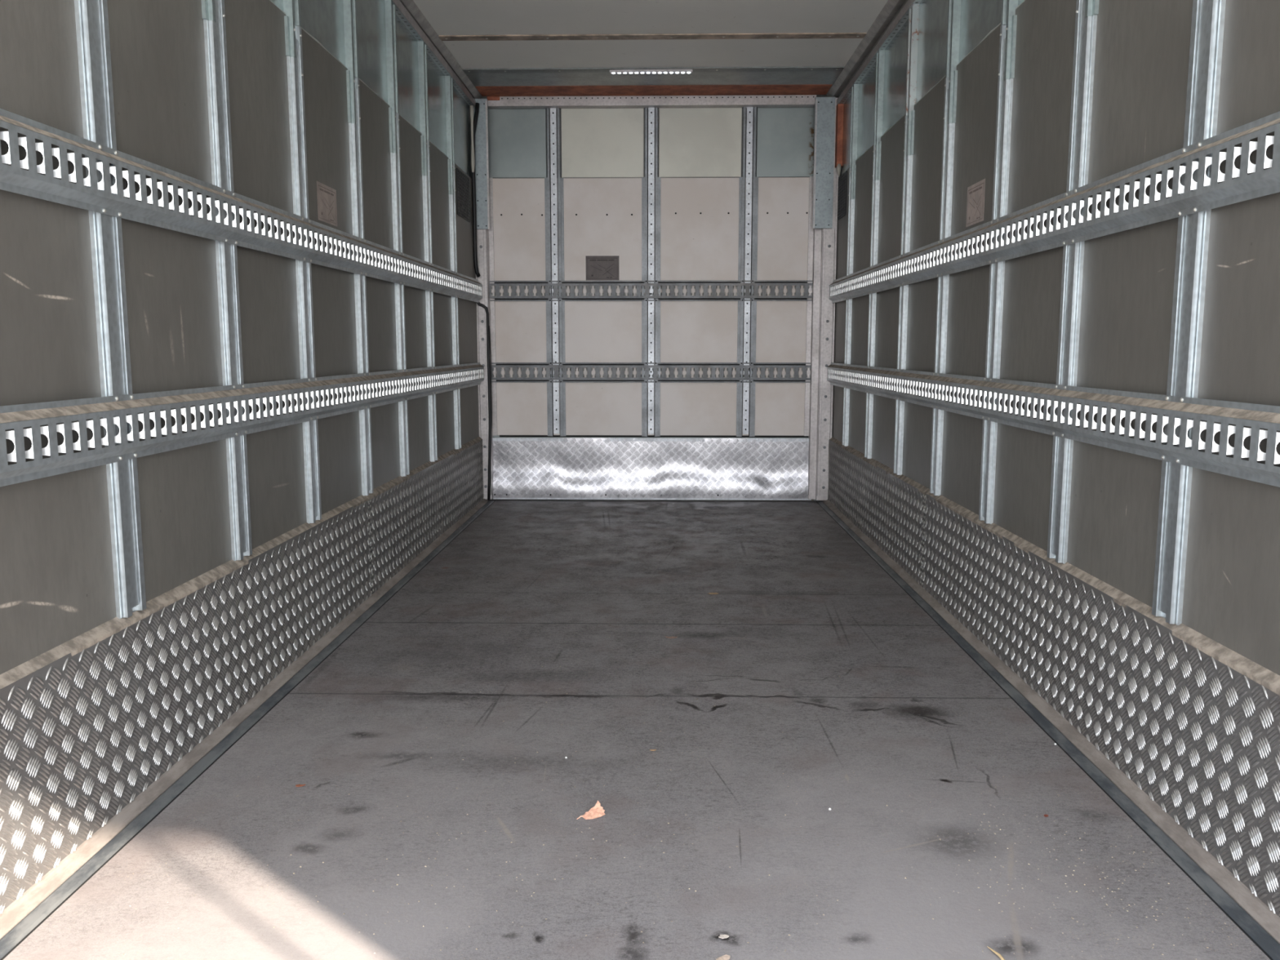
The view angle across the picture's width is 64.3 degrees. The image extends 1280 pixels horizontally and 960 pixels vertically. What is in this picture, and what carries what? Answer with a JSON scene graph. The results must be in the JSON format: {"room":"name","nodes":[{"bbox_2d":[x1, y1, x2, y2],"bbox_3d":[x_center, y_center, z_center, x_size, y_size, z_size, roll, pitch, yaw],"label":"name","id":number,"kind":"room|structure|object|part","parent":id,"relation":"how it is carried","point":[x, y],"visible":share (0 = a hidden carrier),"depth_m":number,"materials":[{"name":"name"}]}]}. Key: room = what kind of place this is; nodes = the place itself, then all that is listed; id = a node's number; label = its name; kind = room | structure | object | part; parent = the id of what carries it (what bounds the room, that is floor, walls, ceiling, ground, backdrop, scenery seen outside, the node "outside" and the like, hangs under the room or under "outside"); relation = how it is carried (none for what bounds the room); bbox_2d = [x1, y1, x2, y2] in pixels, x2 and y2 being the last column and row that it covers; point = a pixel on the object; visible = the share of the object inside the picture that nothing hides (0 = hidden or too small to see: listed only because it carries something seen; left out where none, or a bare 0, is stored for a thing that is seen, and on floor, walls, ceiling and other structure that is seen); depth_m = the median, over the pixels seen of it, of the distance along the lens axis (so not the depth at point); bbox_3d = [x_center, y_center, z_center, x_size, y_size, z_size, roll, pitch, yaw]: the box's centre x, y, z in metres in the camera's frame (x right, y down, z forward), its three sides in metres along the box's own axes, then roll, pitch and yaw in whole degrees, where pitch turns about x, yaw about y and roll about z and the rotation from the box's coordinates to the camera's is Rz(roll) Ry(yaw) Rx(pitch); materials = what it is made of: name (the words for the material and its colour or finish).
{"room":"cargo space","nodes":[
{"label":"cargo space","id":0,"kind":"room"},
{"bbox_2d":[0,0,479,674],"bbox_3d":[-1.218,-0.735,3.702,0.068,2.820,7.020,0,7,1],"label":"wall","id":1,"kind":"structure","parent":0,"point":[57,580],"depth_m":2.76,"materials":[{"name":"grey"}]},
{"bbox_2d":[74,0,146,618],"bbox_3d":[-1.204,-0.773,2.273,0.035,2.196,0.120,0,7,1],"label":"stud","id":2,"kind":"object","parent":1,"relation":"attached to","point":[91,18],"visible":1,"depth_m":2.31,"materials":[{"name":"metal"}]},
{"bbox_2d":[0,494,372,913],"bbox_3d":[-1.193,0.497,2.737,0.027,0.453,3.247,0,7,1],"label":"kick plate","id":3,"kind":"object","parent":1,"relation":"attached to","point":[90,722],"visible":1,"depth_m":2.48,"materials":[{"name":"silver metal"}]},
{"bbox_2d":[200,0,252,560],"bbox_3d":[-1.191,-0.857,2.909,0.035,2.196,0.120,0,7,1],"label":"stud","id":4,"kind":"object","parent":1,"relation":"attached to","point":[213,13],"visible":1,"depth_m":2.92,"materials":[{"name":"metal"}]},
{"bbox_2d":[0,108,482,302],"bbox_3d":[-1.144,-0.887,3.935,0.026,0.150,5.985,0,7,1],"label":"track","id":5,"kind":"object","parent":1,"relation":"attached to","point":[13,179],"visible":1,"depth_m":2.58,"materials":[{"name":"metal"}]},
{"bbox_2d":[0,362,484,486],"bbox_3d":[-1.144,-0.339,4.007,0.026,0.150,5.985,0,7,1],"label":"track","id":6,"kind":"object","parent":1,"relation":"attached to","point":[17,417],"visible":1,"depth_m":2.57,"materials":[{"name":"metal"}]},
{"bbox_2d":[0,498,495,959],"bbox_3d":[-1.131,0.596,3.800,0.075,0.056,6.870,0,7,1],"label":"trim","id":7,"kind":"structure","parent":1,"relation":"attached to","point":[27,913],"depth_m":2.54,"materials":[{"name":"black"}]},
{"bbox_2d":[283,0,321,523],"bbox_3d":[-1.177,-0.940,3.541,0.035,2.196,0.120,0,7,1],"label":"stud","id":8,"kind":"object","parent":1,"relation":"attached to","point":[293,36],"visible":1,"depth_m":3.54,"materials":[{"name":"metal"}]},
{"bbox_2d":[316,181,337,226],"bbox_3d":[-1.179,-1.039,3.844,0.001,0.138,0.222,0,7,1],"label":"sticker","id":9,"kind":"object","parent":1,"relation":"attached to","point":[326,196],"visible":1,"depth_m":3.84,"materials":[{"name":"paper"}]},
{"bbox_2d":[342,0,373,496],"bbox_3d":[-1.163,-1.028,4.210,0.035,2.196,0.120,0,7,1],"label":"stud","id":10,"kind":"object","parent":1,"relation":"attached to","point":[349,6],"visible":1,"depth_m":4.18,"materials":[{"name":"metal"}]},
{"bbox_2d":[384,0,409,476],"bbox_3d":[-1.150,-1.111,4.844,0.035,2.196,0.120,0,7,1],"label":"stud","id":11,"kind":"object","parent":1,"relation":"attached to","point":[390,9],"visible":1,"depth_m":4.79,"materials":[{"name":"metal"}]},
{"bbox_2d":[364,436,484,594],"bbox_3d":[-1.130,0.104,5.724,0.028,0.453,2.767,0,7,1],"label":"kick plate","id":12,"kind":"object","parent":1,"relation":"attached to","point":[407,513],"visible":1,"depth_m":5.23,"materials":[{"name":"silver metal"}]},
{"bbox_2d":[417,41,437,462],"bbox_3d":[-1.137,-1.194,5.473,0.035,2.196,0.120,0,7,1],"label":"stud","id":13,"kind":"object","parent":1,"relation":"attached to","point":[422,48],"visible":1,"depth_m":5.42,"materials":[{"name":"metal"}]},
{"bbox_2d":[391,0,475,107],"bbox_3d":[-1.168,-2.104,3.808,0.035,0.043,6.050,0,7,1],"label":"rail","id":14,"kind":"object","parent":1,"relation":"attached to","point":[404,13],"visible":0.86,"depth_m":5.49,"materials":[{"name":"metal"}]},
{"bbox_2d":[400,0,482,98],"bbox_3d":[-1.166,-2.107,3.435,0.075,0.030,6.850,0,7,1],"label":"trim","id":15,"kind":"structure","parent":1,"relation":"attached to","point":[409,5],"depth_m":5.59,"materials":[{"name":"grey metal"}]},
{"bbox_2d":[444,75,461,449],"bbox_3d":[-1.122,-1.282,6.145,0.035,2.196,0.120,0,7,1],"label":"stud","id":16,"kind":"object","parent":1,"relation":"attached to","point":[448,81],"visible":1,"depth_m":6.09,"materials":[{"name":"metal"}]},
{"bbox_2d":[456,167,470,222],"bbox_3d":[-1.120,-1.802,6.465,0.006,0.280,0.405,0,7,1],"label":"air vent","id":17,"kind":"object","parent":1,"relation":"in","point":[462,180],"visible":1,"depth_m":6.45,"materials":[{"name":"black plastic"}]},
{"bbox_2d":[469,105,475,172],"bbox_3d":[-1.101,-2.238,6.690,0.026,0.420,0.026,3,8,23],"label":"conduit","id":18,"kind":"object","parent":1,"relation":"attached to","point":[471,107],"visible":1,"depth_m":6.68,"materials":[{"name":"beige"}]},
{"bbox_2d":[3,499,1270,959],"bbox_3d":[0.038,0.627,3.855,2.600,0.080,7.020,0,7,1],"label":"floor","id":19,"kind":"structure","parent":0,"point":[437,639],"depth_m":2.49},
{"bbox_2d":[475,177,497,499],"bbox_3d":[-1.062,-1.205,7.007,0.110,2.690,0.122,0,7,1],"label":"post","id":20,"kind":"object","parent":19,"relation":"on","point":[485,237],"visible":0.62,"depth_m":7.02,"materials":[{"name":"metal"}]},
{"bbox_2d":[471,102,491,499],"bbox_3d":[-1.082,-1.178,6.920,0.118,2.659,0.053,-7,10,-43],"label":"power cable","id":21,"kind":"object","parent":20,"relation":"attached to","point":[477,105],"visible":0.99,"depth_m":6.93,"materials":[{"name":"black rubber"}]},
{"bbox_2d":[473,98,489,229],"bbox_3d":[-1.057,-2.108,6.814,0.092,0.846,0.034,0,7,1],"label":"post cover","id":22,"kind":"object","parent":20,"relation":"attached to","point":[482,151],"visible":0.99,"depth_m":6.81,"materials":[{"name":"metal"}]},
{"bbox_2d":[488,325,492,431],"bbox_3d":[-1.027,-0.695,7.002,0.016,0.720,0.006,0,7,1],"label":"cable","id":23,"kind":"object","parent":20,"relation":"attached to","point":[489,326],"visible":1,"depth_m":7.00,"materials":[{"name":"black rubber"}]},
{"bbox_2d":[577,800,605,819],"bbox_3d":[-0.109,0.771,2.363,0.039,0.023,0.070,7,10,42],"label":"dry leaf","id":24,"kind":"object","parent":19,"relation":"on","point":[597,811],"visible":1,"depth_m":2.37,"materials":[{"name":"plant"}]},
{"bbox_2d":[123,544,1231,959],"bbox_3d":[0.034,0.618,3.609,2.221,0.002,3.995,0,7,1],"label":"crumbs","id":25,"kind":"object","parent":19,"relation":"on","point":[515,544],"visible":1,"depth_m":2.13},
{"bbox_2d":[715,954,730,959],"bbox_3d":[0.149,0.851,1.812,0.030,0.002,0.016,-5,9,-33],"label":"leaf fragment","id":26,"kind":"object","parent":19,"relation":"on","point":[726,957],"visible":1,"depth_m":1.81,"materials":[{"name":"beige plant"}]},
{"bbox_2d":[718,934,728,938],"bbox_3d":[0.154,0.842,1.880,0.020,0.002,0.013,0,7,1],"label":"leaf fragment","id":27,"kind":"object","parent":19,"relation":"on","point":[722,936],"visible":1,"depth_m":1.88,"materials":[{"name":"beige plant"}]},
{"bbox_2d":[804,97,844,500],"bbox_3d":[1.241,-1.193,6.917,0.188,2.690,0.208,0,7,1],"label":"post","id":28,"kind":"object","parent":19,"relation":"on","point":[822,242],"depth_m":6.97,"materials":[{"name":"metal"}]},
{"bbox_2d":[812,96,835,228],"bbox_3d":[1.220,-2.102,6.767,0.132,0.846,0.034,0,7,1],"label":"post cover","id":29,"kind":"object","parent":28,"relation":"attached to","point":[824,107],"visible":1,"depth_m":6.76,"materials":[{"name":"metal"}]},
{"bbox_3d":[1.313,-2.233,6.717,0.040,0.465,0.086,0,7,1],"label":"steel strip","id":30,"kind":"part","parent":28,"relation":"part of","materials":[{"name":"brown metal"}]},
{"bbox_2d":[986,946,1004,959],"bbox_3d":[0.641,0.850,1.814,0.007,0.008,0.073,-2,8,-13],"label":"straw piece","id":31,"kind":"object","parent":19,"relation":"on","point":[999,955],"visible":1,"depth_m":1.82,"materials":[{"name":"beige"}]},
{"bbox_2d":[413,0,907,98],"bbox_3d":[0.038,-2.154,3.489,2.600,0.052,7.020,0,7,1],"label":"ceiling","id":32,"kind":"structure","parent":0,"point":[446,17],"depth_m":5.56,"materials":[{"name":"metal"}]},
{"bbox_2d":[438,32,866,40],"bbox_3d":[0.063,-2.389,5.495,2.291,0.009,0.080,0,7,1],"label":"batten","id":33,"kind":"object","parent":32,"relation":"attached to","point":[794,35],"visible":1,"depth_m":5.49,"materials":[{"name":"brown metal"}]},
{"bbox_2d":[462,66,844,73],"bbox_3d":[0.077,-2.474,6.150,2.291,0.010,0.080,0,7,1],"label":"batten","id":34,"kind":"object","parent":32,"relation":"attached to","point":[801,68],"visible":1,"depth_m":6.14,"materials":[{"name":"metal"}]},
{"bbox_2d":[609,69,693,73],"bbox_3d":[0.067,-2.464,6.151,0.500,0.018,0.036,0,7,1],"label":"strip light","id":35,"kind":"object","parent":34,"relation":"attached to","point":[614,71],"visible":1,"depth_m":6.14,"materials":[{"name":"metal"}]},
{"bbox_3d":[0.084,-2.523,6.487,2.305,0.002,0.598,0,7,1],"label":"panel","id":36,"kind":"part","parent":32,"relation":"part of","materials":[{"name":"metal"}]},
{"bbox_2d":[488,97,838,500],"bbox_3d":[0.110,-1.182,7.099,2.600,2.820,0.113,0,7,1],"label":"wall","id":37,"kind":"structure","parent":0,"point":[700,148],"depth_m":7.00,"materials":[{"name":"beige"}]},
{"bbox_2d":[544,107,565,435],"bbox_3d":[-0.586,-1.412,7.026,0.129,2.225,0.033,0,7,1],"label":"stud","id":38,"kind":"object","parent":37,"relation":"attached to","point":[553,198],"visible":1,"depth_m":7.00,"materials":[{"name":"metal"}]},
{"bbox_2d":[585,255,618,279],"bbox_3d":[-0.259,-1.459,7.017,0.230,0.165,0.001,0,7,1],"label":"sticker","id":39,"kind":"object","parent":37,"relation":"attached to","point":[597,267],"visible":1,"depth_m":7.02,"materials":[{"name":"paper"}]},
{"bbox_3d":[-0.259,-1.457,7.017,0.207,0.141,0.001,0,7,1],"label":"printed frame","id":40,"kind":"part","parent":39,"relation":"part of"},
{"bbox_2d":[488,280,813,301],"bbox_3d":[0.086,-1.301,7.008,2.254,0.139,0.032,0,7,1],"label":"track","id":41,"kind":"object","parent":37,"relation":"attached to","point":[605,297],"visible":1,"depth_m":7.00,"materials":[{"name":"metal"}]},
{"bbox_2d":[491,362,810,382],"bbox_3d":[0.086,-0.746,7.081,2.254,0.139,0.032,0,7,1],"label":"track","id":42,"kind":"object","parent":37,"relation":"attached to","point":[523,365],"visible":0.99,"depth_m":7.07,"materials":[{"name":"metal"}]},
{"bbox_2d":[641,107,660,436],"bbox_3d":[0.077,-1.410,7.013,0.129,2.225,0.033,0,7,1],"label":"stud","id":43,"kind":"object","parent":37,"relation":"attached to","point":[651,180],"visible":1,"depth_m":6.99,"materials":[{"name":"metal"}]},
{"bbox_2d":[486,94,816,108],"bbox_3d":[0.078,-2.535,6.826,2.200,0.066,0.084,0,7,1],"label":"rail","id":44,"kind":"object","parent":37,"relation":"attached to","point":[762,100],"visible":0.98,"depth_m":6.79,"materials":[{"name":"metal"}]},
{"bbox_3d":[0.109,-1.186,7.052,2.400,1.760,0.012,0,7,1],"label":"lining panel","id":45,"kind":"part","parent":37,"relation":"part of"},
{"bbox_2d":[493,437,811,500],"bbox_3d":[0.082,-0.078,7.170,2.245,0.436,0.044,0,7,1],"label":"kick plate","id":46,"kind":"object","parent":37,"relation":"attached to","point":[524,468],"visible":1,"depth_m":7.17,"materials":[{"name":"metal"}]},
{"bbox_2d":[475,84,831,96],"bbox_3d":[0.087,-2.543,6.652,2.285,0.005,0.255,0,7,1],"label":"header","id":47,"kind":"object","parent":37,"relation":"attached to","point":[685,90],"visible":1,"depth_m":6.63,"materials":[{"name":"grey metal"}]},
{"bbox_2d":[736,106,758,436],"bbox_3d":[0.739,-1.408,6.999,0.129,2.225,0.033,0,7,1],"label":"stud","id":48,"kind":"object","parent":37,"relation":"attached to","point":[748,198],"visible":1,"depth_m":6.98,"materials":[{"name":"metal"}]},
{"bbox_2d":[831,0,1279,675],"bbox_3d":[1.292,-0.728,3.650,0.068,2.820,7.020,0,7,1],"label":"wall","id":49,"kind":"structure","parent":0,"point":[1232,588],"depth_m":2.78,"materials":[{"name":"grey"}]},
{"bbox_2d":[837,170,847,220],"bbox_3d":[1.320,-1.854,6.649,0.006,0.275,0.285,0,7,1],"label":"air vent","id":50,"kind":"object","parent":49,"relation":"in","point":[842,203],"visible":1,"depth_m":6.64,"materials":[{"name":"black plastic"}]},
{"bbox_2d":[842,84,858,446],"bbox_3d":[1.306,-1.308,6.338,0.035,2.196,0.120,0,7,1],"label":"stud","id":51,"kind":"object","parent":49,"relation":"attached to","point":[855,89],"visible":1,"depth_m":6.29,"materials":[{"name":"metal"}]},
{"bbox_2d":[826,0,906,97],"bbox_3d":[1.204,-2.100,3.386,0.075,0.030,6.850,0,7,1],"label":"trim","id":52,"kind":"structure","parent":49,"relation":"attached to","point":[891,7],"depth_m":5.58,"materials":[{"name":"grey metal"}]},
{"bbox_2d":[864,49,884,458],"bbox_3d":[1.291,-1.214,5.625,0.035,2.196,0.120,0,7,1],"label":"stud","id":53,"kind":"object","parent":49,"relation":"attached to","point":[880,56],"visible":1,"depth_m":5.58,"materials":[{"name":"metal"}]},
{"bbox_2d":[827,436,929,586],"bbox_3d":[1.286,0.095,5.793,0.028,0.453,2.607,0,7,1],"label":"kick plate","id":54,"kind":"object","parent":49,"relation":"attached to","point":[887,507],"visible":1,"depth_m":5.37,"materials":[{"name":"silver metal"}]},
{"bbox_2d":[836,0,922,104],"bbox_3d":[1.254,-2.098,3.758,0.035,0.043,6.050,0,7,1],"label":"rail","id":55,"kind":"object","parent":49,"relation":"attached to","point":[904,11],"visible":0.95,"depth_m":5.42,"materials":[{"name":"metal"}]},
{"bbox_2d":[893,4,919,475],"bbox_3d":[1.276,-1.119,4.900,0.035,2.196,0.120,0,7,1],"label":"stud","id":56,"kind":"object","parent":49,"relation":"attached to","point":[913,26],"visible":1,"depth_m":4.85,"materials":[{"name":"metal"}]},
{"bbox_2d":[929,0,960,496],"bbox_3d":[1.261,-1.028,4.211,0.035,2.196,0.120,0,7,1],"label":"stud","id":57,"kind":"object","parent":49,"relation":"attached to","point":[954,6],"visible":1,"depth_m":4.19,"materials":[{"name":"metal"}]},
{"bbox_2d":[965,178,985,226],"bbox_3d":[1.262,-1.040,3.834,0.001,0.150,0.215,0,7,1],"label":"sticker","id":58,"kind":"object","parent":49,"relation":"attached to","point":[975,193],"visible":1,"depth_m":3.83,"materials":[{"name":"paper"}]},
{"bbox_2d":[978,0,1017,524],"bbox_3d":[1.247,-0.939,3.531,0.035,2.196,0.120,0,7,1],"label":"stud","id":59,"kind":"object","parent":49,"relation":"attached to","point":[1006,74],"visible":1,"depth_m":3.53,"materials":[{"name":"metal"}]},
{"bbox_2d":[817,499,1279,959],"bbox_3d":[1.202,0.602,3.751,0.075,0.056,6.870,0,7,1],"label":"trim","id":60,"kind":"structure","parent":49,"relation":"attached to","point":[1249,913],"depth_m":2.54,"materials":[{"name":"black"}]},
{"bbox_2d":[826,362,1279,487],"bbox_3d":[1.230,-0.336,3.990,0.026,0.150,6.050,0,7,1],"label":"track","id":61,"kind":"object","parent":49,"relation":"attached to","point":[1256,416],"visible":1,"depth_m":2.58,"materials":[{"name":"metal"}]},
{"bbox_2d":[828,111,1279,303],"bbox_3d":[1.230,-0.880,3.919,0.026,0.150,6.050,0,7,1],"label":"track","id":62,"kind":"object","parent":49,"relation":"attached to","point":[1261,183],"visible":1,"depth_m":2.58,"materials":[{"name":"metal"}]},
{"bbox_2d":[1047,0,1098,564],"bbox_3d":[1.233,-0.852,2.873,0.035,2.196,0.120,0,7,1],"label":"stud","id":63,"kind":"object","parent":49,"relation":"attached to","point":[1086,11],"visible":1,"depth_m":2.89,"materials":[{"name":"metal"}]},
{"bbox_2d":[921,489,1279,917],"bbox_3d":[1.223,0.490,2.786,0.027,0.453,3.447,0,7,1],"label":"kick plate","id":64,"kind":"object","parent":49,"relation":"attached to","point":[1193,722],"visible":0.98,"depth_m":2.49,"materials":[{"name":"silver metal"}]},
{"bbox_2d":[1151,0,1226,625],"bbox_3d":[1.219,-0.766,2.219,0.035,2.196,0.120,0,7,1],"label":"stud","id":65,"kind":"object","parent":49,"relation":"attached to","point":[1207,25],"visible":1,"depth_m":2.25,"materials":[{"name":"metal"}]}
]}

